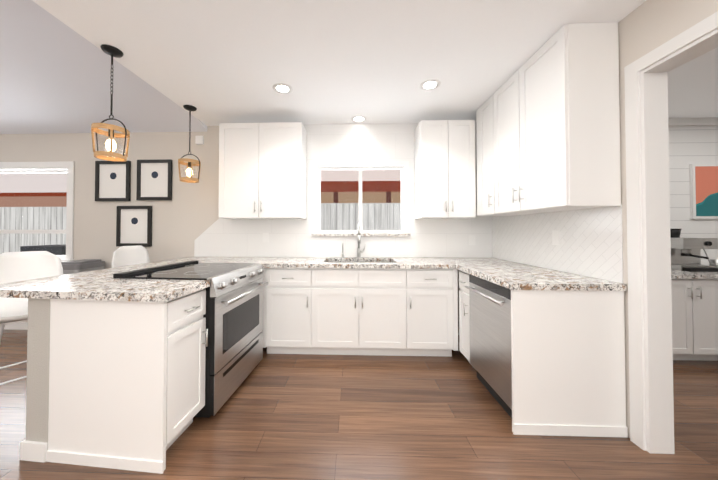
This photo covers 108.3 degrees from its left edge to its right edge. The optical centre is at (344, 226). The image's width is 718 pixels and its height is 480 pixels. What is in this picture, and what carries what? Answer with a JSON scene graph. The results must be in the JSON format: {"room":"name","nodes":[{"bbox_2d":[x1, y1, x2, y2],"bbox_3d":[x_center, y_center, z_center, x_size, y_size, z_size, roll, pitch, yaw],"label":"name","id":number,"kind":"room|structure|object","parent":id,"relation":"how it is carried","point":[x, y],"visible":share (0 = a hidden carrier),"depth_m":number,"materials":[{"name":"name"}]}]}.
{"room":"kitchen","nodes":[
{"label":"kitchen","id":0,"kind":"room"},
{"bbox_2d":[26,298,49,442],"bbox_3d":[-1.579,0.835,2.279,0.138,0.874,1.748,0,-1,6],"label":"wall","id":1,"kind":"structure","parent":0,"point":[37,388],"depth_m":1.41,"materials":[{"name":"grey paint"}]},
{"bbox_2d":[20,439,47,462],"bbox_3d":[-1.648,1.225,2.269,0.153,0.095,1.768,0,-1,2],"label":"baseboard","id":2,"kind":"structure","parent":1,"relation":"attached to","point":[34,451],"depth_m":1.39,"materials":[{"name":"white wood"}]},
{"bbox_2d":[0,0,206,133],"bbox_3d":[-3.648,-2.369,0.097,3.690,2.297,6.380,0,-1,2],"label":"ceiling","id":3,"kind":"structure","parent":0,"point":[55,74],"depth_m":2.61,"materials":[{"name":"white paint"}]},
{"bbox_2d":[0,126,459,334],"bbox_3d":[0.113,-1.114,3.211,11.260,4.800,0.130,0,-1,2],"label":"wall","id":4,"kind":"structure","parent":0,"point":[185,217],"depth_m":3.23,"materials":[{"name":"beige paint"}]},
{"bbox_2d":[4,322,27,329],"bbox_3d":[-3.663,1.241,3.228,3.450,0.090,0.014,0,-1,2],"label":"baseboard","id":5,"kind":"structure","parent":4,"relation":"attached to","point":[20,326],"depth_m":3.23,"materials":[{"name":"white wood"}]},
{"bbox_2d":[0,161,73,261],"bbox_3d":[-4.201,-0.187,3.317,1.650,1.252,0.175,0,-1,2],"label":"dining room window","id":6,"kind":"structure","parent":4,"relation":"in","point":[61,167],"depth_m":3.25,"materials":[{"name":"white"}]},
{"bbox_2d":[95,161,130,200],"bbox_3d":[-2.878,-0.564,3.221,0.430,0.500,0.030,0,-1,2],"label":"picture frame","id":7,"kind":"object","parent":4,"relation":"attached to","point":[112,180],"visible":0.98,"depth_m":3.22,"materials":[{"name":"black"}]},
{"bbox_2d":[116,206,151,246],"bbox_3d":[-2.599,-0.004,3.204,0.430,0.500,0.030,0,-1,2],"label":"picture frame","id":8,"kind":"object","parent":4,"relation":"attached to","point":[133,225],"visible":1,"depth_m":3.20,"materials":[{"name":"black"}]},
{"bbox_2d":[136,159,172,199],"bbox_3d":[-2.349,-0.574,3.204,0.430,0.500,0.030,0,-1,2],"label":"picture frame","id":9,"kind":"object","parent":4,"relation":"attached to","point":[154,179],"visible":1,"depth_m":3.20,"materials":[{"name":"black"}]},
{"bbox_2d":[195,136,203,144],"bbox_3d":[-1.784,-1.065,3.193,0.090,0.100,0.030,0,-1,2],"label":"door chime","id":10,"kind":"object","parent":4,"relation":"attached to","point":[199,140],"visible":0.93,"depth_m":3.18,"materials":[{"name":"white plastic"}]},
{"bbox_2d":[219,122,306,218],"bbox_3d":[-0.928,-0.620,2.992,0.926,1.055,0.348,0,-1,2],"label":"upper cabinet","id":11,"kind":"object","parent":4,"relation":"attached to","point":[262,170],"visible":1,"depth_m":2.86,"materials":[{"name":"white wood"}]},
{"bbox_2d":[194,122,491,257],"bbox_3d":[-0.049,-0.438,3.138,3.596,1.613,0.006,0,-1,2],"label":"backsplash","id":12,"kind":"structure","parent":4,"relation":"attached to","point":[221,237],"depth_m":3.13,"materials":[{"name":"tile"}]},
{"bbox_2d":[469,235,474,244],"bbox_3d":[1.509,0.164,3.071,0.075,0.118,0.008,0,-1,2],"label":"electrical outlet","id":13,"kind":"object","parent":12,"relation":"attached to","point":[471,239],"visible":1,"depth_m":3.07,"materials":[{"name":"white plastic"}]},
{"bbox_2d":[312,161,410,235],"bbox_3d":[0.194,-0.334,3.175,1.175,0.902,0.175,0,-1,2],"label":"window","id":14,"kind":"structure","parent":4,"relation":"in","point":[360,166],"depth_m":3.14,"materials":[{"name":"white"}]},
{"bbox_2d":[414,120,475,218],"bbox_3d":[1.119,-0.621,2.925,0.580,1.055,0.348,0,-1,2],"label":"upper cabinet","id":15,"kind":"object","parent":4,"relation":"attached to","point":[444,172],"visible":1,"depth_m":2.79,"materials":[{"name":"white wood"}]},
{"bbox_2d":[0,329,717,479],"bbox_3d":[0.005,1.268,-0.077,11.260,0.060,6.640,0,-1,2],"label":"floor","id":16,"kind":"structure","parent":0,"point":[320,417],"depth_m":1.57,"materials":[{"name":"brown wood"}]},
{"bbox_2d":[0,251,62,384],"bbox_3d":[-2.214,0.726,1.802,0.444,1.082,0.450,-1,-1,37],"label":"bar stool","id":17,"kind":"object","parent":16,"relation":"on","point":[21,266],"visible":0.52,"depth_m":1.89,"materials":[{"name":"white plastic"}]},
{"bbox_2d":[61,259,104,274],"bbox_3d":[-3.065,0.840,3.005,0.270,0.885,0.385,0,-1,2],"label":"table","id":18,"kind":"object","parent":16,"relation":"on","point":[77,266],"visible":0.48,"depth_m":2.93,"materials":[{"name":"grey"}]},
{"bbox_2d":[46,293,207,473],"bbox_3d":[-1.206,0.831,1.943,0.750,0.874,1.218,0,-1,2],"label":"base cabinet","id":19,"kind":"object","parent":16,"relation":"on","point":[127,375],"depth_m":1.37,"materials":[{"name":"white wood"}]},
{"bbox_2d":[0,257,279,304],"bbox_3d":[-1.428,0.376,2.247,1.266,0.040,1.842,0,-1,2],"label":"countertop","id":20,"kind":"structure","parent":19,"relation":"on","point":[96,285],"depth_m":1.52,"materials":[{"name":"stone"}]},
{"bbox_2d":[111,245,149,267],"bbox_3d":[-2.000,0.738,2.590,0.444,1.082,0.450,0,-1,12],"label":"bar stool","id":21,"kind":"object","parent":16,"relation":"on","point":[129,255],"visible":0.15,"depth_m":2.65,"materials":[{"name":"white plastic"}]},
{"bbox_2d":[113,261,268,417],"bbox_3d":[-1.126,0.797,2.083,0.791,0.945,0.772,0,-1,6],"label":"range","id":22,"kind":"object","parent":16,"relation":"on","point":[233,315],"visible":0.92,"depth_m":1.89,"materials":[{"name":"silver metal"}]},
{"bbox_2d":[263,269,313,353],"bbox_3d":[-0.553,0.844,2.821,0.488,0.874,0.623,0,-1,2],"label":"base cabinet","id":23,"kind":"object","parent":16,"relation":"on","point":[288,297],"depth_m":2.52,"materials":[{"name":"white wood"}]},
{"bbox_2d":[314,269,409,355],"bbox_3d":[0.145,0.843,2.798,0.908,0.874,0.623,0,-1,2],"label":"base cabinet","id":24,"kind":"object","parent":16,"relation":"on","point":[402,306],"depth_m":2.49,"materials":[{"name":"white wood"}]},
{"bbox_2d":[262,257,455,268],"bbox_3d":[0.142,0.384,2.794,1.833,0.040,0.643,0,-1,2],"label":"countertop","id":25,"kind":"structure","parent":24,"relation":"on","point":[282,262],"depth_m":2.53,"materials":[{"name":"stone"}]},
{"bbox_2d":[356,223,365,257],"bbox_3d":[0.191,0.165,2.981,0.110,0.402,0.198,0,-1,2],"label":"gooseneck faucet","id":26,"kind":"object","parent":25,"relation":"on","point":[359,251],"visible":1,"depth_m":3.03,"materials":[{"name":"silver metal"}]},
{"bbox_2d":[410,269,457,356],"bbox_3d":[0.841,0.843,2.775,0.486,0.874,0.623,0,-1,2],"label":"base cabinet","id":27,"kind":"object","parent":16,"relation":"on","point":[433,292],"depth_m":2.47,"materials":[{"name":"white wood"}]},
{"bbox_2d":[465,274,511,417],"bbox_3d":[1.331,0.831,1.899,0.661,0.872,0.595,0,-1,2],"label":"dishwasher","id":28,"kind":"object","parent":16,"relation":"on","point":[490,332],"visible":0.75,"depth_m":1.85,"materials":[{"name":"silver metal"}]},
{"bbox_2d":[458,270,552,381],"bbox_3d":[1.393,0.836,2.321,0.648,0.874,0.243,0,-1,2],"label":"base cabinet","id":29,"kind":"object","parent":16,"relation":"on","point":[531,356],"depth_m":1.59,"materials":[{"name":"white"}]},
{"bbox_2d":[437,258,626,289],"bbox_3d":[1.381,0.377,2.321,0.673,0.040,1.508,0,-1,2],"label":"countertop","id":30,"kind":"structure","parent":29,"relation":"on","point":[511,275],"depth_m":1.82,"materials":[{"name":"stone"}]},
{"bbox_2d":[671,278,717,360],"bbox_3d":[3.226,0.881,2.688,0.865,0.794,0.610,0,-1,2],"label":"base cabinet","id":31,"kind":"object","parent":16,"relation":"on","point":[694,315],"depth_m":2.39,"materials":[{"name":"white wood"}]},
{"bbox_2d":[671,270,717,277],"bbox_3d":[3.897,0.465,2.662,3.380,0.035,0.630,0,-1,2],"label":"countertop","id":32,"kind":"structure","parent":31,"relation":"on","point":[674,273],"depth_m":2.40,"materials":[{"name":"stone"}]},
{"bbox_2d":[670,229,717,271],"bbox_3d":[3.647,0.235,2.699,0.498,0.425,0.421,0,-1,2],"label":"coffee machine","id":33,"kind":"object","parent":32,"relation":"on","point":[686,254],"visible":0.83,"depth_m":2.63,"materials":[{"name":"silver metal"}]},
{"bbox_2d":[32,0,717,125],"bbox_3d":[1.914,-1.343,-0.102,7.440,0.100,6.380,0,-1,2],"label":"ceiling","id":34,"kind":"structure","parent":0,"point":[215,62],"depth_m":1.87,"materials":[{"name":"white paint"}]},
{"bbox_2d":[91,44,129,161],"bbox_3d":[-1.668,-0.874,1.855,0.227,0.780,0.205,0,-1,2],"label":"pendant lamp","id":35,"kind":"object","parent":34,"relation":"hanging from","point":[112,52],"visible":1,"depth_m":1.84,"materials":[{"name":"brown wood"}]},
{"bbox_2d":[178,105,200,182],"bbox_3d":[-1.624,-0.861,2.720,0.227,0.780,0.205,0,-1,2],"label":"pendant lamp","id":36,"kind":"object","parent":34,"relation":"hanging from","point":[191,163],"visible":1,"depth_m":2.70,"materials":[{"name":"brown wood"}]},
{"bbox_2d":[272,83,292,93],"bbox_3d":[-0.565,-1.254,2.363,0.180,0.004,0.180,0,-1,2],"label":"recessed light","id":37,"kind":"object","parent":34,"relation":"in","point":[282,88],"visible":1,"depth_m":2.35,"materials":[{"name":"white"}]},
{"bbox_2d":[351,116,365,121],"bbox_3d":[0.164,-1.244,3.006,0.180,0.004,0.180,0,-1,2],"label":"recessed light","id":38,"kind":"object","parent":34,"relation":"in","point":[358,119],"visible":1,"depth_m":3.00,"materials":[{"name":"white"}]},
{"bbox_2d":[419,79,440,90],"bbox_3d":[0.758,-1.255,2.303,0.180,0.004,0.180,0,-1,2],"label":"recessed light","id":39,"kind":"object","parent":34,"relation":"in","point":[430,84],"visible":1,"depth_m":2.29,"materials":[{"name":"white"}]},
{"bbox_2d":[492,0,717,437],"bbox_3d":[1.709,-0.028,-0.115,0.130,2.530,6.380,0,-1,2],"label":"wall","id":40,"kind":"structure","parent":0,"point":[646,27],"depth_m":1.49,"materials":[{"name":"white paint"}]},
{"bbox_2d":[476,22,620,215],"bbox_3d":[1.534,-0.687,2.185,0.358,1.136,1.166,0,-1,2],"label":"upper cabinet","id":41,"kind":"object","parent":40,"relation":"attached to","point":[548,126],"visible":1,"depth_m":1.69,"materials":[{"name":"white wood"}]},
{"bbox_2d":[492,204,622,282],"bbox_3d":[1.722,0.115,2.326,0.006,0.484,1.483,0,-1,2],"label":"backsplash","id":42,"kind":"structure","parent":40,"relation":"attached to","point":[591,242],"depth_m":1.98,"materials":[{"name":"tile"}]},
{"bbox_2d":[552,230,559,244],"bbox_3d":[1.708,0.090,2.093,0.006,0.118,0.075,0,-1,2],"label":"outlet","id":43,"kind":"object","parent":42,"relation":"attached to","point":[555,237],"visible":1,"depth_m":2.09,"materials":[{"name":"white plastic"}]},
{"bbox_2d":[624,11,717,453],"bbox_3d":[1.743,0.142,0.907,0.160,2.220,1.270,0,-1,2],"label":"door frame","id":44,"kind":"structure","parent":40,"relation":"attached to","point":[649,262],"depth_m":1.46,"materials":[{"name":"white wood"}]},
{"bbox_2d":[668,117,717,264],"bbox_3d":[3.743,0.018,2.984,3.728,2.529,0.050,0,-1,2],"label":"wall","id":45,"kind":"structure","parent":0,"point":[693,140],"depth_m":3.00,"materials":[{"name":"white"}]},
{"bbox_2d":[689,164,717,218],"bbox_3d":[4.422,-0.403,2.966,0.870,0.630,0.030,0,-1,2],"label":"art print","id":46,"kind":"object","parent":45,"relation":"attached to","point":[703,191],"visible":1,"depth_m":2.96,"materials":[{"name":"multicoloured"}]},
{"label":"outside","id":47,"kind":"structure","parent":0,"visible":0},
{"bbox_2d":[0,170,400,253],"bbox_3d":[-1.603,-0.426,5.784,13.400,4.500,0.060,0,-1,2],"label":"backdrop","id":48,"kind":"structure","parent":47,"point":[341,187],"depth_m":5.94,"materials":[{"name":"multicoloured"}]},
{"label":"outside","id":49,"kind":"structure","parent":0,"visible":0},
{"bbox_2d":[20,245,65,254],"bbox_3d":[-4.899,0.814,4.434,0.700,0.980,0.500,0,-1,2],"label":"outdoor grill","id":50,"kind":"object","parent":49,"point":[56,249],"depth_m":4.19,"materials":[{"name":"grey metal"}]}
]}

